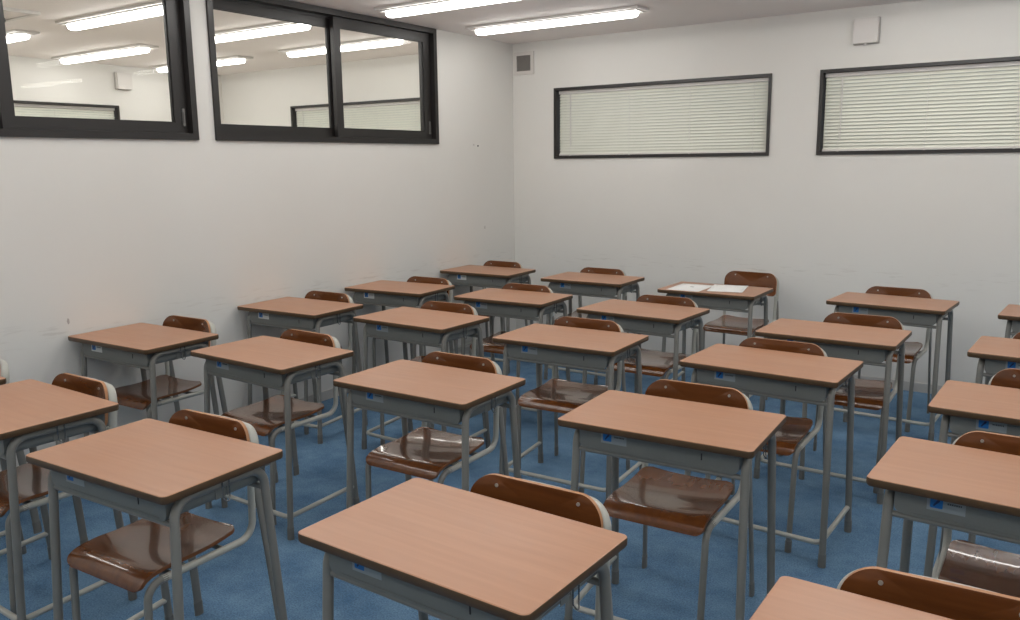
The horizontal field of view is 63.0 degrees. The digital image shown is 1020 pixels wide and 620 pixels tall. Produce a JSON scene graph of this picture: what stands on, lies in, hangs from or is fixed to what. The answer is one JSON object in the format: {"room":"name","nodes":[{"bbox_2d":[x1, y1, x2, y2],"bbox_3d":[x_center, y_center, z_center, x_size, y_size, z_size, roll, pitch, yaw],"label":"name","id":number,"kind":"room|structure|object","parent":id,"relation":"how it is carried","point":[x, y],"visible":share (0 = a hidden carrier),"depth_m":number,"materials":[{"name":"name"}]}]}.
{"room":"classroom","nodes":[
{"label":"classroom","id":0,"kind":"room"},
{"bbox_2d":[8,55,223,123],"bbox_3d":[-5.230,-0.715,5.951,0.120,2.431,7.600,6,12,34],"label":"wall","id":1,"kind":"structure","parent":0,"point":[32,79],"depth_m":7.68,"materials":[{"name":"paint"}]},
{"bbox_2d":[13,100,119,119],"bbox_3d":[-4.246,-1.543,7.275,0.142,0.546,1.730,6,12,34],"label":"window","id":2,"kind":"structure","parent":1,"relation":"in","point":[117,111],"depth_m":7.56,"materials":[{"name":"black metal"}]},
{"bbox_2d":[14,103,114,118],"bbox_3d":[-4.226,-1.541,7.261,0.033,0.501,1.678,6,12,34],"label":"blind","id":3,"kind":"object","parent":2,"relation":"attached to","point":[45,111],"visible":0.16,"depth_m":7.52,"materials":[{"name":"white plastic"}]},
{"bbox_2d":[114,72,132,90],"bbox_3d":[-3.660,-2.165,7.892,0.050,0.166,0.156,6,12,34],"label":"junction box","id":4,"kind":"object","parent":1,"relation":"attached to","point":[123,81],"visible":1,"depth_m":7.87,"materials":[{"name":"white plastic"}]},
{"bbox_2d":[0,0,514,471],"bbox_3d":[-2.159,-0.382,3.878,0.120,2.431,7.600,6,12,34],"label":"wall","id":5,"kind":"structure","parent":0,"point":[96,234],"depth_m":4.65,"materials":[{"name":"paint"}]},
{"bbox_2d":[0,0,198,139],"bbox_3d":[-2.248,-1.160,3.619,0.144,0.802,1.900,6,12,34],"label":"window","id":6,"kind":"structure","parent":5,"relation":"in","point":[176,13],"depth_m":4.21,"materials":[{"name":"black metal"}]},
{"bbox_2d":[205,0,438,143],"bbox_3d":[-1.113,-1.463,5.250,0.144,0.802,1.901,6,12,34],"label":"window","id":7,"kind":"structure","parent":5,"relation":"in","point":[332,20],"depth_m":5.23,"materials":[{"name":"black metal"}]},
{"bbox_2d":[299,346,469,401],"bbox_3d":[-2.093,0.791,4.049,0.008,0.060,7.600,6,12,34],"label":"baseboard","id":8,"kind":"structure","parent":5,"relation":"attached to","point":[328,394],"depth_m":5.37,"materials":[{"name":"plastic"}]},
{"bbox_2d":[2,0,918,74],"bbox_3d":[-0.927,-1.496,2.833,10.560,0.100,7.870,6,12,34],"label":"ceiling","id":9,"kind":"structure","parent":0,"point":[53,40],"depth_m":5.64,"materials":[{"name":"white paint"}]},
{"bbox_2d":[3,7,40,21],"bbox_3d":[-3.286,-1.791,5.016,0.600,0.028,0.600,6,12,34],"label":"ceiling panel","id":10,"kind":"object","parent":9,"relation":"attached to","point":[10,14],"visible":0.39,"depth_m":5.08,"materials":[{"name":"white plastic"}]},
{"bbox_2d":[6,29,39,42],"bbox_3d":[-3.891,-1.973,6.154,1.330,0.052,0.170,6,12,34],"label":"ceiling light","id":11,"kind":"object","parent":9,"relation":"attached to","point":[14,35],"visible":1,"depth_m":5.81,"materials":[{"name":"white plastic"}]},
{"bbox_2d":[6,34,29,42],"bbox_3d":[-3.891,-1.962,6.156,1.252,0.030,0.082,6,12,34],"label":"diffuser","id":12,"kind":"object","parent":11,"relation":"attached to","point":[10,37],"depth_m":5.83,"materials":[{"name":"white plastic"}]},
{"bbox_2d":[51,44,158,63],"bbox_3d":[-3.372,-2.112,6.901,1.330,0.052,0.170,6,12,34],"label":"ceiling light","id":13,"kind":"object","parent":9,"relation":"attached to","point":[133,49],"visible":1,"depth_m":6.79,"materials":[{"name":"white plastic"}]},
{"bbox_2d":[60,48,149,63],"bbox_3d":[-3.372,-2.101,6.903,1.252,0.030,0.082,6,12,34],"label":"diffuser","id":14,"kind":"object","parent":13,"relation":"attached to","point":[125,51],"depth_m":6.83,"materials":[{"name":"white plastic"}]},
{"bbox_2d":[55,0,162,29],"bbox_3d":[-2.372,-1.809,5.129,1.330,0.052,0.170,6,12,34],"label":"ceiling light","id":15,"kind":"object","parent":9,"relation":"attached to","point":[150,9],"visible":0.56,"depth_m":5.11,"materials":[{"name":"white plastic"}]},
{"bbox_2d":[149,55,253,72],"bbox_3d":[-2.853,-2.250,7.647,1.330,0.052,0.170,6,12,34],"label":"ceiling light","id":16,"kind":"object","parent":9,"relation":"attached to","point":[237,59],"visible":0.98,"depth_m":7.36,"materials":[{"name":"white plastic"}]},
{"bbox_2d":[157,59,244,72],"bbox_3d":[-2.853,-2.239,7.649,1.252,0.030,0.082,6,12,34],"label":"diffuser","id":17,"kind":"object","parent":16,"relation":"attached to","point":[221,62],"depth_m":7.39,"materials":[{"name":"white plastic"}]},
{"bbox_2d":[215,21,310,42],"bbox_3d":[-1.853,-1.947,5.875,1.330,0.052,0.170,6,12,34],"label":"ceiling light","id":18,"kind":"object","parent":9,"relation":"attached to","point":[278,27],"visible":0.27,"depth_m":5.74,"materials":[{"name":"white plastic"}]},
{"bbox_2d":[278,37,407,56],"bbox_3d":[-1.334,-2.086,6.622,1.330,0.052,0.170,6,12,34],"label":"ceiling light","id":19,"kind":"object","parent":9,"relation":"attached to","point":[380,41],"visible":0.81,"depth_m":6.50,"materials":[{"name":"white plastic"}]},
{"bbox_2d":[374,0,515,17],"bbox_3d":[-0.239,-1.772,4.786,1.330,0.052,0.170,6,12,34],"label":"ceiling light","id":20,"kind":"object","parent":9,"relation":"attached to","point":[422,6],"visible":1,"depth_m":4.90,"materials":[{"name":"white plastic"}]},
{"bbox_2d":[465,5,648,34],"bbox_3d":[0.280,-1.911,5.533,1.330,0.052,0.170,6,12,34],"label":"ceiling light","id":21,"kind":"object","parent":9,"relation":"attached to","point":[632,11],"visible":1,"depth_m":5.44,"materials":[{"name":"white plastic"}]},
{"bbox_2d":[0,352,1019,619],"bbox_3d":[0.637,1.163,2.239,6.840,0.100,7.870,6,12,34],"label":"floor","id":22,"kind":"structure","parent":0,"point":[235,584],"depth_m":3.35,"materials":[{"name":"blue carpet"}]},
{"bbox_2d":[0,376,26,554],"bbox_3d":[-2.258,0.609,3.224,0.607,0.710,0.394,6,12,34],"label":"school desk","id":23,"kind":"object","parent":22,"relation":"on","point":[3,462],"visible":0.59,"depth_m":3.19,"materials":[{"name":"metal"}]},
{"bbox_2d":[0,358,41,533],"bbox_3d":[-2.254,0.574,3.331,0.416,0.742,0.470,6,12,34],"label":"chair","id":24,"kind":"object","parent":22,"relation":"on","point":[4,372],"visible":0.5,"depth_m":3.39,"materials":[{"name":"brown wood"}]},
{"bbox_2d":[0,379,136,619],"bbox_3d":[-1.665,0.665,2.873,0.607,0.710,0.394,6,12,34],"label":"school desk","id":25,"kind":"object","parent":22,"relation":"on","point":[33,413],"visible":0.91,"depth_m":2.70,"materials":[{"name":"laminate"}]},
{"bbox_2d":[0,414,104,455],"bbox_3d":[-1.660,0.371,2.815,0.500,0.066,0.326,6,12,34],"label":"tray","id":26,"kind":"object","parent":25,"relation":"on","point":[5,444],"depth_m":2.66,"materials":[{"name":"grey metal"}]},
{"bbox_2d":[0,373,137,619],"bbox_3d":[-1.641,0.635,2.944,0.416,0.742,0.470,6,12,33],"label":"chair","id":27,"kind":"object","parent":22,"relation":"on","point":[32,480],"visible":0.48,"depth_m":2.92,"materials":[{"name":"brown wood"}]},
{"bbox_2d":[68,323,218,436],"bbox_3d":[-1.724,0.468,3.985,0.607,0.710,0.394,6,12,32],"label":"school desk","id":28,"kind":"object","parent":22,"relation":"on","point":[142,346],"visible":0.69,"depth_m":3.83,"materials":[{"name":"laminate"}]},
{"bbox_2d":[82,341,207,366],"bbox_3d":[-1.719,0.174,3.929,0.508,0.066,0.338,6,12,34],"label":"tray","id":29,"kind":"object","parent":28,"relation":"on","point":[132,357],"depth_m":3.78,"materials":[{"name":"grey metal"}]},
{"bbox_2d":[26,418,287,619],"bbox_3d":[-0.985,0.745,2.377,0.607,0.710,0.394,5,12,31],"label":"school desk","id":30,"kind":"object","parent":22,"relation":"on","point":[156,471],"visible":1,"depth_m":2.26,"materials":[{"name":"laminate"}]},
{"bbox_2d":[51,465,264,521],"bbox_3d":[-0.980,0.451,2.321,0.497,0.066,0.320,5,12,31],"label":"tray","id":31,"kind":"object","parent":30,"relation":"on","point":[134,503],"depth_m":2.19,"materials":[{"name":"grey metal"}]},
{"bbox_2d":[106,315,227,426],"bbox_3d":[-1.704,0.428,4.114,0.416,0.742,0.470,6,12,31],"label":"chair","id":32,"kind":"object","parent":22,"relation":"on","point":[138,395],"visible":0.55,"depth_m":4.10,"materials":[{"name":"brown wood"}]},
{"bbox_2d":[67,409,278,619],"bbox_3d":[-0.998,0.713,2.466,0.416,0.742,0.470,5,12,31],"label":"chair","id":33,"kind":"object","parent":22,"relation":"on","point":[128,557],"visible":0.73,"depth_m":2.41,"materials":[{"name":"brown wood"}]},
{"bbox_2d":[191,336,359,539],"bbox_3d":[-1.016,0.524,3.622,0.607,0.710,0.394,6,12,35],"label":"school desk","id":34,"kind":"object","parent":22,"relation":"on","point":[267,362],"visible":0.91,"depth_m":3.47,"materials":[{"name":"laminate"}]},
{"bbox_2d":[206,359,341,386],"bbox_3d":[-1.011,0.230,3.565,0.504,0.066,0.332,6,12,34],"label":"tray","id":35,"kind":"object","parent":34,"relation":"on","point":[224,370],"depth_m":3.43,"materials":[{"name":"grey metal"}]},
{"bbox_2d":[221,329,346,524],"bbox_3d":[-1.009,0.491,3.720,0.416,0.742,0.470,6,12,34],"label":"chair","id":36,"kind":"object","parent":22,"relation":"on","point":[266,415],"visible":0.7,"depth_m":3.69,"materials":[{"name":"brown wood"}]},
{"bbox_2d":[237,297,367,443],"bbox_3d":[-1.181,0.323,4.767,0.607,0.710,0.394,6,12,31],"label":"school desk","id":37,"kind":"object","parent":22,"relation":"on","point":[304,314],"visible":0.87,"depth_m":4.62,"materials":[{"name":"laminate"}]},
{"bbox_2d":[249,311,353,329],"bbox_3d":[-1.176,0.029,4.711,0.497,0.066,0.320,6,12,31],"label":"tray","id":38,"kind":"object","parent":37,"relation":"on","point":[298,320],"depth_m":4.55,"materials":[{"name":"grey metal"}]},
{"bbox_2d":[263,290,357,434],"bbox_3d":[-1.170,0.284,4.894,0.416,0.742,0.470,6,12,32],"label":"chair","id":39,"kind":"object","parent":22,"relation":"on","point":[318,295],"visible":0.15,"depth_m":4.93,"materials":[{"name":"brown wood"}]},
{"bbox_2d":[344,280,454,373],"bbox_3d":[-0.709,0.198,5.441,0.607,0.710,0.394,5,12,30],"label":"school desk","id":40,"kind":"object","parent":22,"relation":"on","point":[383,293],"visible":0.75,"depth_m":5.30,"materials":[{"name":"laminate"}]},
{"bbox_2d":[355,291,446,306],"bbox_3d":[-0.704,-0.096,5.385,0.497,0.066,0.320,5,12,30],"label":"tray","id":41,"kind":"object","parent":40,"relation":"on","point":[381,298],"depth_m":5.23,"materials":[{"name":"grey metal"}]},
{"bbox_2d":[372,276,457,367],"bbox_3d":[-0.630,0.173,5.486,0.416,0.742,0.470,6,12,32],"label":"chair","id":42,"kind":"object","parent":22,"relation":"on","point":[417,279],"visible":0.07,"depth_m":5.52,"materials":[{"name":"brown wood"}]},
{"bbox_2d":[353,307,490,469],"bbox_3d":[-0.456,0.386,4.366,0.607,0.710,0.394,6,12,35],"label":"school desk","id":43,"kind":"object","parent":22,"relation":"on","point":[426,327],"visible":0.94,"depth_m":4.25,"materials":[{"name":"laminate"}]},
{"bbox_2d":[366,323,479,344],"bbox_3d":[-0.452,0.092,4.309,0.502,0.066,0.329,6,12,34],"label":"tray","id":44,"kind":"object","parent":43,"relation":"on","point":[372,330],"depth_m":4.15,"materials":[{"name":"grey metal"}]},
{"bbox_2d":[333,359,525,508],"bbox_3d":[-0.294,0.605,3.124,0.607,0.710,0.394,6,12,33],"label":"school desk","id":45,"kind":"object","parent":22,"relation":"on","point":[426,392],"visible":0.77,"depth_m":3.00,"materials":[{"name":"laminate"}]},
{"bbox_2d":[351,390,511,423],"bbox_3d":[-0.290,0.311,3.067,0.503,0.066,0.330,6,12,34],"label":"tray","id":46,"kind":"object","parent":45,"relation":"on","point":[434,414],"depth_m":2.94,"materials":[{"name":"grey metal"}]},
{"bbox_2d":[380,301,484,445],"bbox_3d":[-0.424,0.351,4.467,0.416,0.742,0.470,6,12,32],"label":"chair","id":47,"kind":"object","parent":22,"relation":"on","point":[431,305],"visible":0.16,"depth_m":4.52,"materials":[{"name":"brown wood"}]},
{"bbox_2d":[365,351,508,499],"bbox_3d":[-0.283,0.570,3.226,0.416,0.742,0.470,6,12,32],"label":"chair","id":48,"kind":"object","parent":22,"relation":"on","point":[424,452],"visible":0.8,"depth_m":3.19,"materials":[{"name":"brown wood"}]},
{"bbox_2d":[298,478,626,619],"bbox_3d":[-0.102,0.829,1.847,0.607,0.710,0.394,6,12,35],"label":"school desk","id":49,"kind":"object","parent":22,"relation":"on","point":[440,551],"visible":1,"depth_m":1.73,"materials":[{"name":"laminate"}]},
{"bbox_2d":[329,554,597,619],"bbox_3d":[-0.098,0.535,1.790,0.503,0.066,0.330,6,12,34],"label":"tray","id":50,"kind":"object","parent":49,"relation":"on","point":[425,601],"depth_m":1.68,"materials":[{"name":"grey metal"}]},
{"bbox_2d":[440,265,535,373],"bbox_3d":[-0.161,0.052,6.226,0.607,0.710,0.394,6,12,32],"label":"school desk","id":51,"kind":"object","parent":22,"relation":"on","point":[468,275],"visible":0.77,"depth_m":6.06,"materials":[{"name":"laminate"}]},
{"bbox_2d":[449,274,528,286],"bbox_3d":[-0.157,-0.241,6.170,0.507,0.066,0.337,6,12,34],"label":"tray","id":52,"kind":"object","parent":51,"relation":"on","point":[478,280],"depth_m":6.02,"materials":[{"name":"grey metal"}]},
{"bbox_2d":[457,260,527,356],"bbox_3d":[-0.146,0.016,6.340,0.416,0.742,0.470,6,12,35],"label":"chair","id":53,"kind":"object","parent":22,"relation":"on","point":[491,262],"visible":0.14,"depth_m":6.42,"materials":[{"name":"brown wood"}]},
{"bbox_2d":[454,288,572,411],"bbox_3d":[0.023,0.263,5.026,0.607,0.710,0.394,6,12,31],"label":"school desk","id":54,"kind":"object","parent":22,"relation":"on","point":[517,304],"visible":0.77,"depth_m":4.87,"materials":[{"name":"laminate"}]},
{"bbox_2d":[465,301,562,317],"bbox_3d":[0.028,-0.031,4.969,0.497,0.066,0.320,6,12,31],"label":"tray","id":55,"kind":"object","parent":54,"relation":"on","point":[508,309],"depth_m":4.80,"materials":[{"name":"grey metal"}]},
{"bbox_2d":[469,283,558,408],"bbox_3d":[0.018,0.232,5.113,0.416,0.742,0.470,6,12,32],"label":"chair","id":56,"kind":"object","parent":22,"relation":"on","point":[489,345],"visible":0.25,"depth_m":5.11,"materials":[{"name":"brown wood"}]},
{"bbox_2d":[470,473,613,619],"bbox_3d":[-0.023,0.803,1.895,0.416,0.742,0.470,6,12,32],"label":"chair","id":57,"kind":"object","parent":22,"relation":"on","point":[547,498],"visible":0.34,"depth_m":1.96,"materials":[{"name":"brown wood"}]},
{"bbox_2d":[493,323,648,498],"bbox_3d":[0.279,0.469,3.848,0.607,0.710,0.394,6,12,32],"label":"school desk","id":58,"kind":"object","parent":22,"relation":"on","point":[562,346],"visible":0.83,"depth_m":3.72,"materials":[{"name":"laminate"}]},
{"bbox_2d":[507,344,635,368],"bbox_3d":[0.283,0.175,3.792,0.509,0.066,0.340,6,12,34],"label":"tray","id":59,"kind":"object","parent":58,"relation":"on","point":[577,358],"depth_m":3.65,"materials":[{"name":"grey metal"}]},
{"bbox_2d":[516,316,629,492],"bbox_3d":[0.292,0.434,3.954,0.416,0.742,0.470,5,12,31],"label":"chair","id":60,"kind":"object","parent":22,"relation":"on","point":[557,395],"visible":0.7,"depth_m":3.94,"materials":[{"name":"brown wood"}]},
{"bbox_2d":[555,267,628,384],"bbox_3d":[0.569,0.093,5.857,0.416,0.742,0.470,6,12,34],"label":"chair","id":61,"kind":"object","parent":22,"relation":"on","point":[608,271],"visible":0.18,"depth_m":5.91,"materials":[{"name":"brown wood"}]},
{"bbox_2d":[541,272,644,379],"bbox_3d":[0.568,0.128,5.753,0.607,0.710,0.394,6,12,33],"label":"school desk","id":62,"kind":"object","parent":22,"relation":"on","point":[572,283],"visible":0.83,"depth_m":5.61,"materials":[{"name":"laminate"}]},
{"bbox_2d":[550,282,635,295],"bbox_3d":[0.572,-0.166,5.697,0.503,0.066,0.331,6,12,34],"label":"tray","id":63,"kind":"object","parent":62,"relation":"on","point":[603,288],"depth_m":5.55,"materials":[{"name":"grey metal"}]},
{"bbox_2d":[576,299,709,389],"bbox_3d":[0.716,0.343,4.536,0.607,0.710,0.394,7,13,36],"label":"school desk","id":64,"kind":"object","parent":22,"relation":"on","point":[654,319],"visible":0.7,"depth_m":4.37,"materials":[{"name":"laminate"}]},
{"bbox_2d":[589,314,697,334],"bbox_3d":[0.721,0.049,4.479,0.497,0.066,0.320,7,13,36],"label":"tray","id":65,"kind":"object","parent":64,"relation":"on","point":[629,325],"depth_m":4.31,"materials":[{"name":"grey metal"}]},
{"bbox_2d":[605,294,698,392],"bbox_3d":[0.786,0.314,4.599,0.416,0.742,0.470,6,12,34],"label":"chair","id":66,"kind":"object","parent":22,"relation":"on","point":[654,363],"visible":0.45,"depth_m":4.58,"materials":[{"name":"brown wood"}]},
{"bbox_2d":[558,390,785,619],"bbox_3d":[0.506,0.681,2.643,0.607,0.710,0.394,5,12,31],"label":"school desk","id":67,"kind":"object","parent":22,"relation":"on","point":[710,439],"visible":0.96,"depth_m":2.52,"materials":[{"name":"laminate"}]},
{"bbox_2d":[579,430,742,474],"bbox_3d":[0.511,0.387,2.587,0.497,0.066,0.320,5,12,31],"label":"tray","id":68,"kind":"object","parent":67,"relation":"on","point":[694,458],"depth_m":2.44,"materials":[{"name":"grey metal"}]},
{"bbox_2d":[603,379,754,619],"bbox_3d":[0.552,0.644,2.758,0.416,0.742,0.470,6,12,32],"label":"chair","id":69,"kind":"object","parent":22,"relation":"on","point":[654,497],"visible":0.81,"depth_m":2.71,"materials":[{"name":"brown wood"}]},
{"bbox_2d":[657,281,772,399],"bbox_3d":[1.271,0.217,5.208,0.607,0.710,0.394,6,12,34],"label":"school desk","id":70,"kind":"object","parent":22,"relation":"on","point":[751,296],"visible":0.63,"depth_m":5.01,"materials":[{"name":"laminate"}]},
{"bbox_2d":[668,283,712,291],"bbox_3d":[1.127,-0.141,5.196,0.210,0.001,0.290,6,12,32],"label":"paper sheet","id":71,"kind":"object","parent":70,"relation":"on","point":[683,287],"visible":1,"depth_m":5.19,"materials":[{"name":"white paper"}]},
{"bbox_2d":[668,293,763,309],"bbox_3d":[1.275,-0.077,5.151,0.499,0.066,0.324,6,12,34],"label":"tray","id":72,"kind":"object","parent":70,"relation":"on","point":[714,303],"depth_m":4.98,"materials":[{"name":"grey metal"}]},
{"bbox_2d":[707,284,747,292],"bbox_3d":[1.343,-0.133,5.131,0.210,0.001,0.290,4,11,23],"label":"paper sheet","id":73,"kind":"object","parent":70,"relation":"on","point":[719,288],"visible":1,"depth_m":5.13,"materials":[{"name":"white paper"}]},
{"bbox_2d":[703,271,778,348],"bbox_3d":[1.539,0.133,5.574,0.416,0.742,0.470,7,13,36],"label":"chair","id":74,"kind":"object","parent":22,"relation":"on","point":[728,324],"visible":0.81,"depth_m":5.57,"materials":[{"name":"brown wood"}]},
{"bbox_2d":[703,337,827,552],"bbox_3d":[1.053,0.520,3.425,0.416,0.742,0.470,6,12,33],"label":"chair","id":75,"kind":"object","parent":22,"relation":"on","point":[788,437],"visible":0.33,"depth_m":3.37,"materials":[{"name":"brown wood"}]},
{"bbox_2d":[680,344,863,567],"bbox_3d":[1.031,0.550,3.344,0.607,0.710,0.394,7,12,35],"label":"school desk","id":76,"kind":"object","parent":22,"relation":"on","point":[797,377],"visible":0.9,"depth_m":3.19,"materials":[{"name":"laminate"}]},
{"bbox_2d":[697,369,847,401],"bbox_3d":[1.036,0.257,3.287,0.506,0.066,0.335,6,12,34],"label":"tray","id":77,"kind":"object","parent":76,"relation":"on","point":[797,392],"depth_m":3.14,"materials":[{"name":"grey metal"}]},
{"bbox_2d":[753,318,911,504],"bbox_3d":[1.493,0.446,3.903,0.607,0.710,0.394,6,12,34],"label":"school desk","id":78,"kind":"object","parent":22,"relation":"on","point":[869,345],"visible":0.68,"depth_m":3.75,"materials":[{"name":"laminate"}]},
{"bbox_2d":[770,338,887,362],"bbox_3d":[1.497,0.152,3.846,0.501,0.066,0.327,6,12,34],"label":"tray","id":79,"kind":"object","parent":78,"relation":"on","point":[867,355],"depth_m":3.65,"materials":[{"name":"grey metal"}]},
{"bbox_2d":[749,576,952,619],"bbox_3d":[0.666,0.912,1.331,0.607,0.710,0.394,6,12,34],"label":"school desk","id":80,"kind":"object","parent":22,"relation":"on","point":[790,598],"visible":1,"depth_m":1.48,"materials":[{"name":"laminate"}]},
{"bbox_2d":[799,312,904,493],"bbox_3d":[1.634,0.414,3.981,0.416,0.742,0.470,6,12,32],"label":"chair","id":81,"kind":"object","parent":22,"relation":"on","point":[869,394],"visible":0.38,"depth_m":3.94,"materials":[{"name":"brown wood"}]},
{"bbox_2d":[843,286,932,431],"bbox_3d":[2.187,0.260,4.817,0.416,0.742,0.470,6,12,35],"label":"chair","id":82,"kind":"object","parent":22,"relation":"on","point":[912,349],"visible":0.24,"depth_m":4.81,"materials":[{"name":"brown wood"}]},
{"bbox_2d":[826,292,958,440],"bbox_3d":[2.130,0.298,4.696,0.607,0.710,0.394,7,13,38],"label":"school desk","id":83,"kind":"object","parent":22,"relation":"on","point":[910,311],"visible":0.75,"depth_m":4.52,"materials":[{"name":"laminate"}]},
{"bbox_2d":[838,306,947,325],"bbox_3d":[2.134,0.004,4.639,0.497,0.066,0.320,7,13,38],"label":"tray","id":84,"kind":"object","parent":83,"relation":"on","point":[906,318],"depth_m":4.45,"materials":[{"name":"grey metal"}]},
{"bbox_2d":[837,566,1019,619],"bbox_3d":[0.701,0.881,1.408,0.416,0.742,0.470,5,12,31],"label":"chair","id":85,"kind":"object","parent":22,"relation":"on","point":[948,599],"visible":0.75,"depth_m":1.51,"materials":[{"name":"brown wood"}]},
{"bbox_2d":[866,436,1019,572],"bbox_3d":[1.249,0.766,2.115,0.607,0.710,0.394,7,12,36],"label":"school desk","id":86,"kind":"object","parent":22,"relation":"on","point":[974,491],"visible":1,"depth_m":2.06,"materials":[{"name":"laminate"}]},
{"bbox_2d":[894,491,1019,539],"bbox_3d":[1.253,0.472,2.058,0.508,0.066,0.339,6,12,34],"label":"tray","id":87,"kind":"object","parent":86,"relation":"on","point":[985,523],"depth_m":2.00,"materials":[{"name":"grey metal"}]},
{"bbox_2d":[924,380,1019,577],"bbox_3d":[1.700,0.655,2.710,0.607,0.710,0.394,7,12,35],"label":"school desk","id":88,"kind":"object","parent":22,"relation":"on","point":[967,407],"visible":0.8,"depth_m":2.68,"materials":[{"name":"laminate"}]},
{"bbox_2d":[950,416,1019,436],"bbox_3d":[1.704,0.361,2.652,0.505,0.066,0.334,6,12,34],"label":"tray","id":89,"kind":"object","parent":88,"relation":"on","point":[959,426],"depth_m":2.62,"materials":[{"name":"grey metal"}]},
{"bbox_2d":[933,431,1019,597],"bbox_3d":[1.313,0.739,2.171,0.416,0.742,0.470,6,12,33],"label":"chair","id":90,"kind":"object","parent":22,"relation":"on","point":[964,562],"visible":0.35,"depth_m":2.24,"materials":[{"name":"brown wood"}]},
{"bbox_2d":[967,336,1019,384],"bbox_3d":[2.228,0.520,3.437,0.607,0.710,0.394,7,13,36],"label":"school desk","id":91,"kind":"object","parent":22,"relation":"on","point":[996,354],"visible":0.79,"depth_m":3.41,"materials":[{"name":"laminate"}]},
{"bbox_2d":[984,359,1019,373],"bbox_3d":[2.233,0.226,3.380,0.511,0.066,0.342,6,12,34],"label":"tray","id":92,"kind":"object","parent":91,"relation":"on","point":[992,366],"depth_m":3.37,"materials":[{"name":"grey metal"}]},
{"bbox_2d":[968,368,1019,542],"bbox_3d":[1.809,0.613,2.851,0.416,0.742,0.470,6,12,34],"label":"chair","id":93,"kind":"object","parent":22,"relation":"on","point":[1010,377],"visible":0.14,"depth_m":3.00,"materials":[{"name":"brown wood"}]},
{"bbox_2d":[998,304,1019,337],"bbox_3d":[2.813,0.375,4.219,0.607,0.710,0.394,7,13,37],"label":"school desk","id":94,"kind":"object","parent":22,"relation":"on","point":[1011,312],"visible":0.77,"depth_m":4.20,"materials":[{"name":"laminate"}]},
{"bbox_2d":[1012,321,1019,332],"bbox_3d":[2.817,0.081,4.162,0.497,0.066,0.320,7,13,37],"label":"tray","id":95,"kind":"object","parent":94,"relation":"on","point":[1015,324],"depth_m":4.18,"materials":[{"name":"grey metal"}]},
{"bbox_2d":[1011,332,1019,338],"bbox_3d":[2.282,0.490,3.511,0.416,0.742,0.470,6,12,34],"label":"chair","id":96,"kind":"object","parent":22,"relation":"on","point":[1017,336],"visible":0.02,"depth_m":3.67,"materials":[{"name":"brown wood"}]},
{"bbox_2d":[221,0,1019,385],"bbox_3d":[1.265,-0.831,6.188,10.560,2.431,0.150,6,12,34],"label":"wall","id":97,"kind":"structure","parent":0,"point":[946,226],"depth_m":5.69,"materials":[{"name":"paint"}]},
{"bbox_2d":[290,97,419,126],"bbox_3d":[-1.427,-1.683,7.881,1.715,0.546,0.142,6,12,34],"label":"window","id":98,"kind":"structure","parent":97,"relation":"in","point":[294,120],"depth_m":7.83,"materials":[{"name":"black metal"}]},
{"bbox_2d":[295,100,420,130],"bbox_3d":[-1.440,-1.679,7.862,1.663,0.501,0.033,6,12,34],"label":"blind","id":99,"kind":"object","parent":98,"relation":"attached to","point":[410,120],"visible":0.25,"depth_m":7.73,"materials":[{"name":"white plastic"}]},
{"bbox_2d":[513,51,533,75],"bbox_3d":[0.110,-1.977,6.677,0.191,0.177,0.014,6,12,34],"label":"air vent","id":100,"kind":"object","parent":97,"relation":"in","point":[523,62],"visible":1,"depth_m":6.67,"materials":[{"name":"white plastic"}]},
{"bbox_2d":[517,55,529,71],"bbox_3d":[0.112,-1.977,6.679,0.136,0.122,0.008,6,12,34],"label":"grille","id":101,"kind":"object","parent":100,"relation":"attached to","point":[523,61],"depth_m":6.68,"materials":[{"name":"grey metal"}]},
{"bbox_2d":[554,73,771,158],"bbox_3d":[1.094,-1.410,6.180,1.715,0.546,0.142,6,12,34],"label":"window","id":102,"kind":"structure","parent":97,"relation":"in","point":[557,97],"depth_m":6.11,"materials":[{"name":"black metal"}]},
{"bbox_2d":[559,77,768,155],"bbox_3d":[1.081,-1.406,6.161,1.663,0.501,0.033,6,12,34],"label":"blind","id":103,"kind":"object","parent":102,"relation":"attached to","point":[633,136],"visible":0.97,"depth_m":6.11,"materials":[{"name":"white plastic"}]},
{"bbox_2d":[642,348,942,393],"bbox_3d":[2.773,0.515,5.292,6.592,0.060,0.008,6,12,34],"label":"baseboard","id":104,"kind":"structure","parent":97,"relation":"attached to","point":[918,387],"depth_m":5.42,"materials":[{"name":"plastic"}]},
{"bbox_2d":[853,16,880,44],"bbox_3d":[2.234,-1.747,5.221,0.156,0.166,0.050,6,12,34],"label":"junction box","id":105,"kind":"object","parent":97,"relation":"attached to","point":[866,31],"visible":1,"depth_m":5.20,"materials":[{"name":"white plastic"}]},
{"bbox_2d":[816,56,1019,154],"bbox_3d":[2.771,-1.228,5.048,1.716,0.546,0.142,6,12,34],"label":"window","id":106,"kind":"structure","parent":97,"relation":"in","point":[822,88],"depth_m":5.23,"materials":[{"name":"black metal"}]},
{"bbox_2d":[822,61,1019,150],"bbox_3d":[2.757,-1.225,5.029,1.664,0.501,0.033,6,12,34],"label":"blind","id":107,"kind":"object","parent":106,"relation":"attached to","point":[975,137],"visible":1,"depth_m":5.16,"materials":[{"name":"white plastic"}]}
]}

